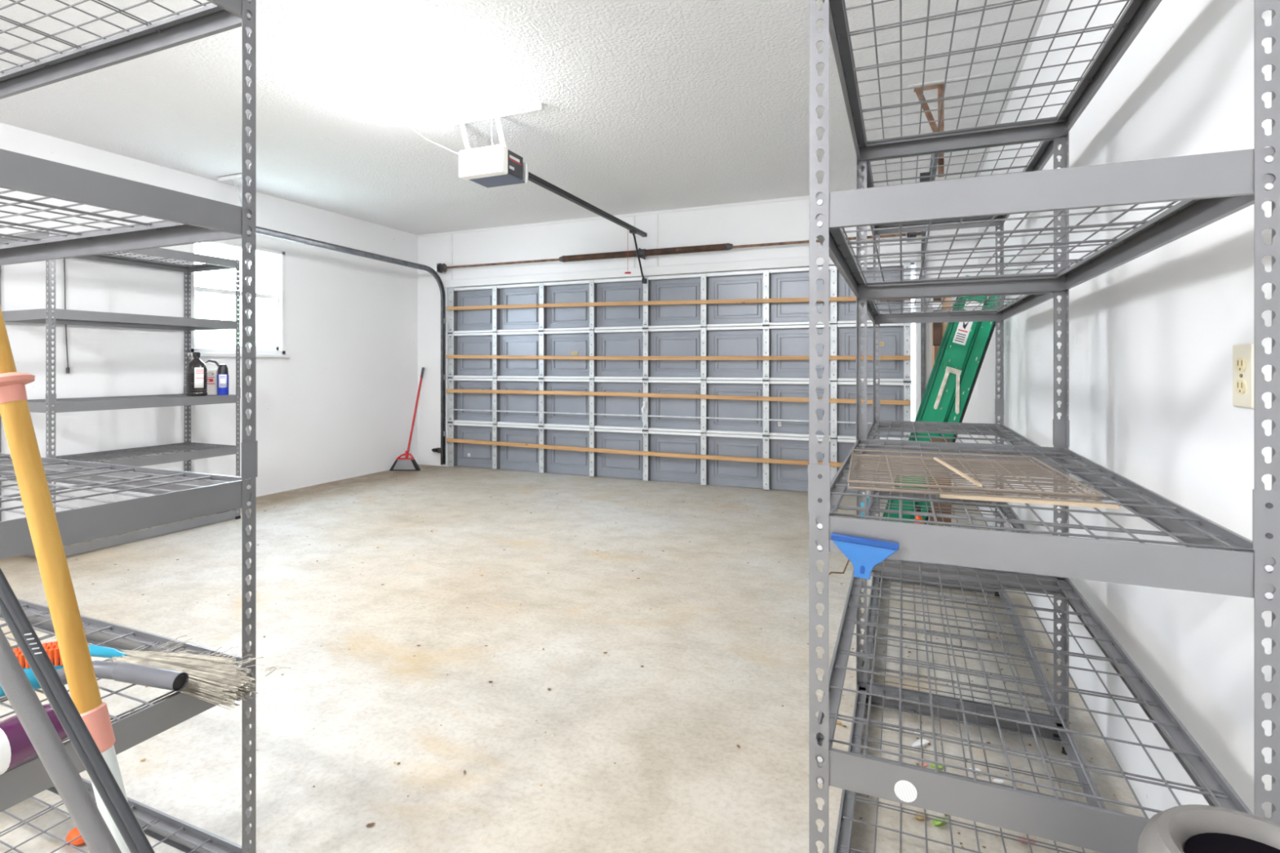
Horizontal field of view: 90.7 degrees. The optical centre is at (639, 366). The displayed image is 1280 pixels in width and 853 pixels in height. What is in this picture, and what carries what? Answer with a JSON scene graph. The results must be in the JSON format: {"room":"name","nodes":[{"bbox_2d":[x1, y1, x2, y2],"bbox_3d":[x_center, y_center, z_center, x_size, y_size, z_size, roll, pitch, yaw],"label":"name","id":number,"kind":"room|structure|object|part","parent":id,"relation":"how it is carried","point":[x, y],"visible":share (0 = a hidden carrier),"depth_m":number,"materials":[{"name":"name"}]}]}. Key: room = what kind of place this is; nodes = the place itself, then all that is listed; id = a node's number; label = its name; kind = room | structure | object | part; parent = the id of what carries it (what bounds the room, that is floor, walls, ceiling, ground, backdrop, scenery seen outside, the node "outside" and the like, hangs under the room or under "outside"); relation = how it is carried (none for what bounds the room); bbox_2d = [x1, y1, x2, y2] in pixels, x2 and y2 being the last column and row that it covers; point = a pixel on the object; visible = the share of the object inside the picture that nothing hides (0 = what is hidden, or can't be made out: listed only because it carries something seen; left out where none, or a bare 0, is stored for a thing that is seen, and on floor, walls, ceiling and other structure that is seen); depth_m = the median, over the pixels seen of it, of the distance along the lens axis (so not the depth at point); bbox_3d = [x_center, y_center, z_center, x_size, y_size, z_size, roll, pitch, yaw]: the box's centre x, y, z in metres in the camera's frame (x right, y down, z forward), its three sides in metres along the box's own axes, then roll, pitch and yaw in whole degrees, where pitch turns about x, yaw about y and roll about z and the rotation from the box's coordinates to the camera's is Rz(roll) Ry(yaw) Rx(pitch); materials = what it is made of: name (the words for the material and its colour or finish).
{"room":"garage","nodes":[
{"label":"garage","id":0,"kind":"room"},
{"bbox_2d":[0,122,417,520],"bbox_3d":[-4.080,-0.193,4.146,0.140,2.705,7.527,0,0,23],"label":"wall","id":1,"kind":"structure","parent":0,"point":[342,405],"depth_m":5.47,"materials":[{"name":"white paint"}]},
{"bbox_2d":[63,258,69,373],"bbox_3d":[-3.913,-0.355,4.314,0.020,0.810,0.034,0,0,23],"label":"pull cord","id":2,"kind":"object","parent":1,"relation":"hanging from","point":[67,367],"visible":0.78,"depth_m":4.31,"materials":[{"name":"grey plastic"}]},
{"bbox_2d":[185,240,290,357],"bbox_3d":[-3.480,-0.569,5.479,0.125,0.983,0.910,0,0,23],"label":"window","id":3,"kind":"structure","parent":1,"relation":"in","point":[277,350],"depth_m":5.68,"materials":[{"name":"white plastic"}]},
{"bbox_3d":[-3.448,-0.092,5.466,0.055,0.030,0.910,0,0,23],"label":"sill","id":4,"kind":"part","parent":3,"relation":"part of","materials":[{"name":"white paint"}]},
{"bbox_2d":[0,0,1049,235],"bbox_3d":[-1.335,-1.605,2.930,6.143,0.120,7.667,0,0,23],"label":"ceiling","id":5,"kind":"structure","parent":0,"point":[650,105],"depth_m":3.65,"materials":[{"name":"white paint"}]},
{"bbox_2d":[399,103,647,284],"bbox_3d":[-0.531,-1.184,5.066,0.942,0.717,2.812,0,0,23],"label":"garage door opener","id":6,"kind":"object","parent":5,"relation":"hanging from","point":[494,166],"visible":1,"depth_m":3.96,"materials":[{"name":"grey plastic"}]},
{"bbox_3d":[-1.178,-1.445,3.998,0.649,0.195,0.133,0,0,3],"label":"power cord","id":7,"kind":"part","parent":6,"relation":"part of","materials":[{"name":"white plastic"}]},
{"bbox_2d":[458,144,507,180],"bbox_3d":[-0.982,-1.268,3.941,0.329,0.166,0.085,0,0,23],"label":"light","id":8,"kind":"object","parent":6,"relation":"attached to","point":[489,162],"depth_m":3.90,"materials":[{"name":"white plastic"}]},
{"bbox_3d":[-0.404,-1.310,5.239,0.052,0.036,2.367,0,0,23],"label":"rail","id":9,"kind":"part","parent":6,"relation":"part of","materials":[{"name":"black metal"}]},
{"bbox_3d":[-0.014,-1.064,6.178,0.040,0.477,0.360,0,0,23],"label":"door arm","id":10,"kind":"part","parent":6,"relation":"part of","materials":[{"name":"black metal"}]},
{"bbox_2d":[0,464,1145,852],"bbox_3d":[-1.266,1.220,3.096,6.143,0.120,8.027,0,0,23],"label":"floor","id":11,"kind":"structure","parent":0,"point":[668,785],"depth_m":2.40,"materials":[{"name":"concrete"}]},
{"bbox_2d":[0,626,121,852],"bbox_3d":[-0.357,0.600,0.540,0.616,1.127,0.016,0,0,0],"label":"pole","id":12,"kind":"object","parent":11,"relation":"on","point":[15,683],"visible":1,"depth_m":0.54,"materials":[{"name":"grey metal"}]},
{"bbox_2d":[0,306,130,852],"bbox_3d":[-0.569,0.383,0.736,0.516,1.552,0.118,0,0,7],"label":"handle","id":13,"kind":"object","parent":11,"relation":"on","point":[56,580],"visible":0.84,"depth_m":0.71,"materials":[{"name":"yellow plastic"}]},
{"bbox_3d":[-0.721,0.007,0.719,0.219,0.800,0.024,0,0,0],"label":"handle","id":14,"kind":"part","parent":13,"relation":"part of","materials":[{"name":"yellow wood"}]},
{"bbox_2d":[66,826,84,845],"bbox_3d":[-1.365,1.142,1.541,0.067,0.034,0.048,0,0,23],"label":"lump","id":15,"kind":"object","parent":11,"relation":"on","point":[74,833],"visible":0.47,"depth_m":1.52,"materials":[{"name":"orange"}]},
{"bbox_2d":[0,567,155,852],"bbox_3d":[-0.424,0.549,0.596,0.678,1.224,0.017,0,0,0],"label":"pole","id":16,"kind":"object","parent":11,"relation":"on","point":[12,612],"visible":1,"depth_m":0.60,"materials":[{"name":"grey metal"}]},
{"bbox_2d":[0,230,240,557],"bbox_3d":[-3.547,0.176,4.389,0.611,1.966,1.172,0,0,23],"label":"shelving unit","id":17,"kind":"object","parent":11,"relation":"on","point":[51,405],"visible":0.71,"depth_m":4.32,"materials":[{"name":"silver metal"}]},
{"bbox_3d":[-4.030,0.176,3.975,0.032,1.966,0.032,0,0,23],"label":"post","id":18,"kind":"part","parent":17,"relation":"part of","materials":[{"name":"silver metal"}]},
{"bbox_3d":[-3.500,0.176,3.755,0.032,1.966,0.032,0,0,23],"label":"post","id":19,"kind":"part","parent":17,"relation":"part of","materials":[{"name":"silver metal"}]},
{"bbox_3d":[-3.500,0.204,3.755,0.036,0.080,0.037,0,0,23],"label":"splice plate","id":20,"kind":"part","parent":17,"relation":"part of","materials":[{"name":"silver metal"}]},
{"bbox_3d":[-3.595,0.176,5.023,0.032,1.966,0.032,0,0,23],"label":"post","id":21,"kind":"part","parent":17,"relation":"part of","materials":[{"name":"silver metal"}]},
{"bbox_2d":[185,352,207,395],"bbox_3d":[-3.265,0.059,4.653,0.144,0.321,0.108,0,0,-2],"label":"jug","id":22,"kind":"object","parent":17,"relation":"on","point":[196,370],"visible":1,"depth_m":4.61,"materials":[{"name":"black"}]},
{"bbox_2d":[195,369,203,378],"bbox_3d":[-3.215,0.058,4.615,0.045,0.064,0.004,0,0,-36],"label":"print","id":23,"kind":"object","parent":22,"relation":"attached to","point":[199,373],"depth_m":4.61,"materials":[{"name":"red"}]},
{"bbox_2d":[204,359,219,395],"bbox_3d":[-3.268,0.084,4.830,0.120,0.271,0.062,0,0,-7],"label":"container","id":24,"kind":"object","parent":17,"relation":"on","point":[211,375],"visible":0.57,"depth_m":4.80,"materials":[{"name":"white plastic"}]},
{"bbox_3d":[-3.268,0.001,4.830,0.120,0.104,0.028,0,0,-7],"label":"handle","id":25,"kind":"part","parent":24,"relation":"part of","materials":[{"name":"white plastic"}]},
{"bbox_2d":[217,364,228,395],"bbox_3d":[-3.173,0.101,4.808,0.076,0.238,0.078,0,0,-2],"label":"bottle","id":26,"kind":"object","parent":17,"relation":"on","point":[223,371],"visible":1,"depth_m":4.78,"materials":[{"name":"blue plastic"}]},
{"bbox_3d":[-3.064,0.176,4.803,0.032,1.966,0.032,0,0,23],"label":"post","id":27,"kind":"part","parent":17,"relation":"part of","materials":[{"name":"silver metal"}]},
{"bbox_3d":[-3.065,0.204,4.803,0.036,0.080,0.037,0,0,23],"label":"splice plate","id":28,"kind":"part","parent":17,"relation":"part of","materials":[{"name":"silver metal"}]},
{"bbox_2d":[0,0,257,852],"bbox_3d":[-1.523,0.170,1.344,1.216,1.979,0.617,0,0,23],"label":"shelving unit","id":29,"kind":"object","parent":11,"relation":"on","point":[188,219],"visible":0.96,"depth_m":1.39,"materials":[{"name":"silver metal"}]},
{"bbox_2d":[0,640,63,697],"bbox_3d":[-1.231,0.611,1.269,0.143,0.081,0.061,0,0,-33],"label":"scrub brush","id":30,"kind":"object","parent":29,"relation":"on","point":[53,651],"visible":0.21,"depth_m":1.27,"materials":[{"name":"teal plastic"}]},
{"bbox_2d":[0,703,67,774],"bbox_3d":[-1.010,0.605,1.017,0.078,0.078,0.196,0,0,18],"label":"detergent bottle","id":31,"kind":"object","parent":29,"relation":"on","point":[16,748],"visible":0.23,"depth_m":1.00,"materials":[{"name":"purple plastic"}]},
{"bbox_2d":[55,660,188,691],"bbox_3d":[-1.006,0.601,1.229,0.270,0.036,0.072,0,0,2],"label":"pipe","id":32,"kind":"object","parent":29,"relation":"on","point":[125,672],"visible":0.8,"depth_m":1.22,"materials":[{"name":"grey plastic"}]},
{"bbox_2d":[88,635,290,710],"bbox_3d":[-0.973,0.623,1.342,0.529,0.051,0.138,0,0,23],"label":"straw broom","id":33,"kind":"object","parent":29,"relation":"on","point":[215,681],"visible":0.84,"depth_m":1.29,"materials":[{"name":"beige plant"}]},
{"bbox_3d":[-0.867,0.170,1.386,0.032,1.979,0.032,0,0,23],"label":"post","id":34,"kind":"part","parent":29,"relation":"part of","materials":[{"name":"silver metal"}]},
{"bbox_3d":[-0.867,0.204,1.386,0.036,0.080,0.037,0,0,23],"label":"splice plate","id":35,"kind":"part","parent":29,"relation":"part of","materials":[{"name":"silver metal"}]},
{"bbox_2d":[389,367,424,471],"bbox_3d":[-2.608,0.586,7.204,0.334,1.144,0.418,0,0,0],"label":"broom","id":36,"kind":"object","parent":11,"relation":"on","point":[406,464],"visible":1,"depth_m":7.00,"materials":[{"name":"red plastic"}]},
{"bbox_3d":[-2.563,0.568,7.186,0.025,0.871,0.360,0,0,7],"label":"handle","id":37,"kind":"part","parent":36,"relation":"part of","materials":[{"name":"red plastic"}]},
{"bbox_2d":[25,470,1115,848],"bbox_3d":[-0.985,1.157,3.775,5.786,0.004,5.182,0,0,23],"label":"leaf litter","id":38,"kind":"object","parent":11,"relation":"on","point":[605,652],"visible":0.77,"depth_m":2.42,"materials":[{"name":"brown plant"}]},
{"bbox_2d":[860,490,870,518],"bbox_3d":[1.369,0.950,3.817,0.100,0.420,0.100,0,0,23],"label":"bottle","id":39,"kind":"object","parent":11,"relation":"on","point":[862,504],"visible":0.09,"depth_m":3.80,"materials":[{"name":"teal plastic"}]},
{"bbox_2d":[913,506,924,524],"bbox_3d":[1.582,0.980,3.587,0.060,0.360,0.060,0,0,23],"label":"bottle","id":40,"kind":"object","parent":11,"relation":"on","point":[917,517],"visible":0.21,"depth_m":3.58,"materials":[{"name":"orange"}]},
{"bbox_2d":[910,738,929,747],"bbox_3d":[0.855,1.151,1.929,0.070,0.014,0.021,0,0,-21],"label":"paper scrap","id":41,"kind":"object","parent":11,"relation":"on","point":[917,744],"visible":0.86,"depth_m":1.93,"materials":[{"name":"white paper"}]},
{"bbox_2d":[914,812,928,820],"bbox_3d":[0.721,1.154,1.621,0.036,0.009,0.025,0,0,4],"label":"dry leaf","id":42,"kind":"object","parent":11,"relation":"on","point":[919,818],"visible":0.52,"depth_m":1.61,"materials":[{"name":"brown plant"}]},
{"bbox_2d":[930,763,942,769],"bbox_3d":[0.859,1.154,1.827,0.031,0.010,0.032,0,0,38],"label":"greens","id":43,"kind":"object","parent":11,"relation":"on","point":[932,765],"visible":0.59,"depth_m":1.82,"materials":[{"name":"green"}]},
{"bbox_2d":[933,297,942,360],"bbox_3d":[2.450,0.271,5.206,0.064,1.779,0.119,0,0,23],"label":"handle","id":44,"kind":"object","parent":11,"relation":"on","point":[937,333],"visible":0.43,"depth_m":5.22,"materials":[{"name":"brown wood"}]},
{"bbox_3d":[2.445,0.495,5.194,0.044,1.330,0.024,0,-3,23],"label":"handle","id":45,"kind":"part","parent":44,"relation":"part of","materials":[{"name":"brown wood"}]},
{"bbox_2d":[932,817,946,826],"bbox_3d":[0.758,1.153,1.601,0.042,0.011,0.020,0,0,-17],"label":"greens","id":46,"kind":"object","parent":11,"relation":"on","point":[935,823],"visible":0.69,"depth_m":1.59,"materials":[{"name":"green"}]},
{"bbox_2d":[929,438,951,526],"bbox_3d":[1.719,0.788,3.617,0.110,0.740,0.062,0,0,23],"label":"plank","id":47,"kind":"object","parent":11,"relation":"on","point":[931,518],"visible":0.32,"depth_m":3.61,"materials":[{"name":"brown wood"}]},
{"bbox_2d":[881,275,1004,524],"bbox_3d":[1.866,0.309,3.950,0.716,1.679,0.452,0,0,23],"label":"step ladder","id":48,"kind":"object","parent":11,"relation":"on","point":[964,345],"visible":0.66,"depth_m":3.73,"materials":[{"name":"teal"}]},
{"bbox_3d":[1.899,0.316,4.152,0.136,1.660,0.034,18,7,22],"label":"rail","id":49,"kind":"part","parent":48,"relation":"part of","materials":[{"name":"teal"}]},
{"bbox_3d":[2.003,0.356,4.109,0.078,1.610,0.034,18,7,22],"label":"rail","id":50,"kind":"part","parent":48,"relation":"part of","materials":[{"name":"teal"}]},
{"bbox_3d":[1.849,0.356,3.740,0.078,1.610,0.034,18,7,22],"label":"rail","id":51,"kind":"part","parent":48,"relation":"part of","materials":[{"name":"teal"}]},
{"bbox_2d":[942,297,951,507],"bbox_3d":[2.545,0.284,5.240,0.070,1.749,0.115,0,0,23],"label":"plank","id":52,"kind":"object","parent":11,"relation":"on","point":[944,324],"visible":0.04,"depth_m":5.27,"materials":[{"name":"brown wood"}]},
{"bbox_2d":[860,137,1062,718],"bbox_3d":[1.289,0.195,2.686,0.616,1.929,1.337,0,0,23],"label":"shelving unit","id":53,"kind":"object","parent":11,"relation":"on","point":[1045,151],"visible":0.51,"depth_m":2.84,"materials":[{"name":"silver metal"}]},
{"bbox_3d":[0.772,0.195,2.197,0.032,1.929,0.032,0,0,23],"label":"post","id":54,"kind":"part","parent":53,"relation":"part of","materials":[{"name":"silver metal"}]},
{"bbox_3d":[1.271,0.195,3.397,0.032,1.929,0.032,0,0,23],"label":"post","id":55,"kind":"part","parent":53,"relation":"part of","materials":[{"name":"silver metal"}]},
{"bbox_3d":[1.806,0.195,3.175,0.032,1.929,0.032,0,0,23],"label":"post","id":56,"kind":"part","parent":53,"relation":"part of","materials":[{"name":"silver metal"}]},
{"bbox_3d":[1.307,0.195,1.975,0.032,1.929,0.032,0,0,23],"label":"post","id":57,"kind":"part","parent":53,"relation":"part of","materials":[{"name":"silver metal"}]},
{"bbox_2d":[968,768,980,774],"bbox_3d":[0.954,1.154,1.800,0.032,0.009,0.021,0,0,8],"label":"paper scrap","id":58,"kind":"object","parent":11,"relation":"on","point":[975,769],"visible":0.34,"depth_m":1.80,"materials":[{"name":"white paper"}]},
{"bbox_2d":[992,778,1003,784],"bbox_3d":[0.996,1.154,1.757,0.026,0.008,0.016,0,0,-10],"label":"paper scrap","id":59,"kind":"object","parent":11,"relation":"on","point":[995,780],"visible":0.86,"depth_m":1.75,"materials":[{"name":"white paper"}]},
{"bbox_2d":[1017,838,1035,843],"bbox_3d":[0.942,1.154,1.538,0.042,0.008,0.012,0,0,9],"label":"petal","id":60,"kind":"object","parent":11,"relation":"on","point":[1018,838],"visible":0.31,"depth_m":1.54,"materials":[{"name":"brown plant"}]},
{"bbox_2d":[808,0,1279,852],"bbox_3d":[0.799,0.195,1.506,0.616,1.929,1.215,0,0,23],"label":"shelving unit","id":61,"kind":"object","parent":11,"relation":"on","point":[1211,188],"visible":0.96,"depth_m":1.06,"materials":[{"name":"silver metal"}]},
{"bbox_3d":[0.306,0.195,1.074,0.032,1.929,0.032,0,0,23],"label":"post","id":62,"kind":"part","parent":61,"relation":"part of","materials":[{"name":"silver metal"}]},
{"bbox_3d":[0.306,0.204,1.073,0.036,0.080,0.037,0,0,23],"label":"splice plate","id":63,"kind":"part","parent":61,"relation":"part of","materials":[{"name":"silver metal"}]},
{"bbox_2d":[828,559,849,575],"bbox_3d":[0.344,0.335,1.109,0.047,0.081,0.034,0,0,23],"label":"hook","id":64,"kind":"object","parent":61,"relation":"hanging from","point":[847,562],"visible":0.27,"depth_m":1.10,"materials":[{"name":"brown metal"}]},
{"bbox_3d":[0.757,0.195,2.161,0.032,1.929,0.032,0,0,23],"label":"post","id":65,"kind":"part","parent":61,"relation":"part of","materials":[{"name":"silver metal"}]},
{"bbox_3d":[0.758,0.204,2.161,0.036,0.080,0.037,0,0,23],"label":"splice plate","id":66,"kind":"part","parent":61,"relation":"part of","materials":[{"name":"silver metal"}]},
{"bbox_2d":[831,532,898,579],"bbox_3d":[0.363,0.310,1.023,0.104,0.069,0.010,0,0,23],"label":"scraper","id":67,"kind":"object","parent":61,"relation":"hanging from","point":[864,553],"visible":1,"depth_m":1.02,"materials":[{"name":"blue plastic"}]},
{"bbox_2d":[894,780,916,802],"bbox_3d":[0.424,0.678,1.009,0.033,0.033,0.001,0,0,23],"label":"round sticker","id":68,"kind":"object","parent":61,"relation":"attached to","point":[904,790],"visible":1,"depth_m":1.01,"materials":[{"name":"white paper"}]},
{"bbox_2d":[847,448,1104,503],"bbox_3d":[0.706,0.238,1.435,0.435,0.019,0.504,0,0,20],"label":"mesh panel","id":69,"kind":"object","parent":61,"relation":"on","point":[1038,468],"visible":0.95,"depth_m":1.37,"materials":[{"name":"brown"}]},
{"bbox_2d":[933,457,982,486],"bbox_3d":[0.678,0.224,1.361,0.006,0.005,0.360,0,0,13],"label":"wooden stick","id":70,"kind":"object","parent":69,"relation":"on","point":[967,477],"visible":1,"depth_m":1.32,"materials":[{"name":"beige wood"}]},
{"bbox_2d":[939,493,1119,509],"bbox_3d":[0.697,0.244,1.142,0.280,0.005,0.012,0,0,20],"label":"wooden stick","id":71,"kind":"object","parent":61,"relation":"on","point":[941,495],"visible":1,"depth_m":1.14,"materials":[{"name":"beige wood"}]},
{"bbox_3d":[1.292,0.195,1.939,0.032,1.929,0.032,0,0,23],"label":"post","id":72,"kind":"part","parent":61,"relation":"part of","materials":[{"name":"silver metal"}]},
{"bbox_3d":[1.292,0.204,1.939,0.036,0.080,0.037,0,0,23],"label":"splice plate","id":73,"kind":"part","parent":61,"relation":"part of","materials":[{"name":"silver metal"}]},
{"bbox_3d":[0.840,0.204,0.852,0.036,0.080,0.037,0,0,23],"label":"splice plate","id":74,"kind":"part","parent":61,"relation":"part of","materials":[{"name":"silver metal"}]},
{"bbox_3d":[0.841,0.195,0.852,0.032,1.929,0.032,0,0,23],"label":"post","id":75,"kind":"part","parent":61,"relation":"part of","materials":[{"name":"silver metal"}]},
{"bbox_2d":[1061,746,1080,755],"bbox_3d":[1.288,1.153,1.892,0.060,0.012,0.035,0,0,3],"label":"leaf","id":76,"kind":"object","parent":11,"relation":"on","point":[1064,752],"visible":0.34,"depth_m":1.89,"materials":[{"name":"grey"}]},
{"bbox_2d":[1137,804,1279,852],"bbox_3d":[0.602,0.818,0.604,0.200,0.684,0.200,0,0,23],"label":"bin","id":77,"kind":"object","parent":11,"relation":"on","point":[1191,828],"visible":1,"depth_m":0.66,"materials":[{"name":"grey plastic"}]},
{"bbox_2d":[417,199,977,506],"bbox_3d":[0.109,-0.193,6.405,5.863,2.705,0.140,0,0,23],"label":"wall","id":78,"kind":"structure","parent":0,"point":[787,220],"depth_m":6.51,"materials":[{"name":"white paint"}]},
{"bbox_2d":[217,173,446,464],"bbox_3d":[-2.821,-0.207,6.225,0.350,2.674,2.439,0,0,23],"label":"door track","id":79,"kind":"object","parent":78,"relation":"attached to","point":[260,230],"visible":0.89,"depth_m":6.72,"materials":[{"name":"metal"}]},
{"bbox_3d":[-2.715,-0.006,6.182,0.032,2.272,2.402,0,0,23],"label":"rail","id":80,"kind":"part","parent":79,"relation":"part of","materials":[{"name":"metal"}]},
{"bbox_2d":[431,447,440,453],"bbox_3d":[-2.346,0.970,7.290,0.125,0.060,0.050,0,0,23],"label":"sensor","id":81,"kind":"object","parent":79,"relation":"attached to","point":[437,450],"visible":1,"depth_m":7.28,"materials":[{"name":"black plastic"}]},
{"bbox_2d":[417,195,808,237],"bbox_3d":[0.080,-1.532,6.335,5.863,0.028,0.012,0,0,23],"label":"trim","id":82,"kind":"structure","parent":78,"relation":"attached to","point":[802,197],"depth_m":6.40,"materials":[{"name":"white paint"}]},
{"bbox_2d":[445,262,911,493],"bbox_3d":[0.059,0.129,6.364,4.916,2.061,0.148,0,0,23],"label":"door","id":83,"kind":"structure","parent":78,"relation":"in","point":[703,379],"depth_m":6.31,"materials":[{"name":"blue-grey painted steel"},{"name":"pine"},{"name":"galvanised steel"}]},
{"bbox_3d":[0.070,0.137,6.379,4.782,0.056,0.062,0,0,23],"label":"joint rail","id":84,"kind":"part","parent":83,"relation":"part of","materials":[{"name":"white metal"}]},
{"bbox_3d":[0.064,-0.881,6.367,4.900,0.032,0.034,0,0,23],"label":"rail","id":85,"kind":"part","parent":83,"relation":"part of","materials":[{"name":"white metal"}]},
{"bbox_3d":[0.070,-0.376,6.379,4.782,0.056,0.062,0,0,23],"label":"joint rail","id":86,"kind":"part","parent":83,"relation":"part of","materials":[{"name":"white metal"}]},
{"bbox_3d":[0.070,0.649,6.379,4.782,0.056,0.062,0,0,23],"label":"joint rail","id":87,"kind":"part","parent":83,"relation":"part of","materials":[{"name":"white metal"}]},
{"bbox_2d":[436,231,921,274],"bbox_3d":[0.039,-1.115,6.266,5.030,0.110,0.169,0,0,23],"label":"shaft","id":88,"kind":"object","parent":78,"relation":"attached to","point":[643,253],"visible":0.98,"depth_m":6.18,"materials":[{"name":"brown metal"}]},
{"bbox_2d":[444,249,917,287],"bbox_3d":[0.056,-0.948,6.339,5.000,0.085,0.022,0,0,23],"label":"trim","id":89,"kind":"structure","parent":78,"relation":"attached to","point":[797,261],"depth_m":6.27,"materials":[{"name":"white paint"}]},
{"bbox_2d":[911,262,915,421],"bbox_3d":[0.116,0.107,6.484,5.060,2.105,0.030,0,0,23],"label":"trim","id":90,"kind":"structure","parent":78,"relation":"attached to","point":[913,264],"depth_m":5.52,"materials":[{"name":"white paint"}]},
{"bbox_2d":[916,258,934,413],"bbox_3d":[2.435,0.127,5.347,0.175,2.065,0.030,0,0,23],"label":"trim","id":91,"kind":"structure","parent":78,"relation":"attached to","point":[918,264],"depth_m":5.37,"materials":[{"name":"white paint"}]},
{"bbox_2d":[907,71,995,401],"bbox_3d":[2.014,-0.207,4.227,0.420,2.674,2.419,0,0,23],"label":"door track","id":92,"kind":"object","parent":78,"relation":"attached to","point":[940,162],"visible":0.42,"depth_m":3.46,"materials":[{"name":"metal"}]},
{"bbox_3d":[1.938,-0.006,4.250,0.032,2.272,2.402,0,0,23],"label":"rail","id":93,"kind":"part","parent":92,"relation":"part of","materials":[{"name":"metal"}]},
{"bbox_2d":[977,0,1271,818],"bbox_3d":[1.464,-0.193,1.843,0.140,2.705,7.527,0,0,23],"label":"wall","id":94,"kind":"structure","parent":0,"point":[1152,336],"depth_m":1.52,"materials":[{"name":"white paint"}]},
{"bbox_2d":[1232,342,1253,408],"bbox_3d":[1.095,0.018,1.148,0.009,0.116,0.074,0,0,23],"label":"power outlet","id":95,"kind":"object","parent":94,"relation":"attached to","point":[1242,353],"visible":0.91,"depth_m":1.14,"materials":[{"name":"beige plastic"}]},
{"bbox_2d":[1235,357,1246,371],"bbox_3d":[1.092,-0.003,1.149,0.003,0.025,0.033,0,0,23],"label":"socket","id":96,"kind":"object","parent":95,"relation":"attached to","point":[1241,362],"depth_m":1.15,"materials":[{"name":"beige plastic"}]},
{"bbox_2d":[1235,379,1246,394],"bbox_3d":[1.092,0.037,1.149,0.003,0.025,0.033,0,0,23],"label":"socket","id":97,"kind":"object","parent":95,"relation":"attached to","point":[1241,384],"depth_m":1.15,"materials":[{"name":"beige plastic"}]}
]}

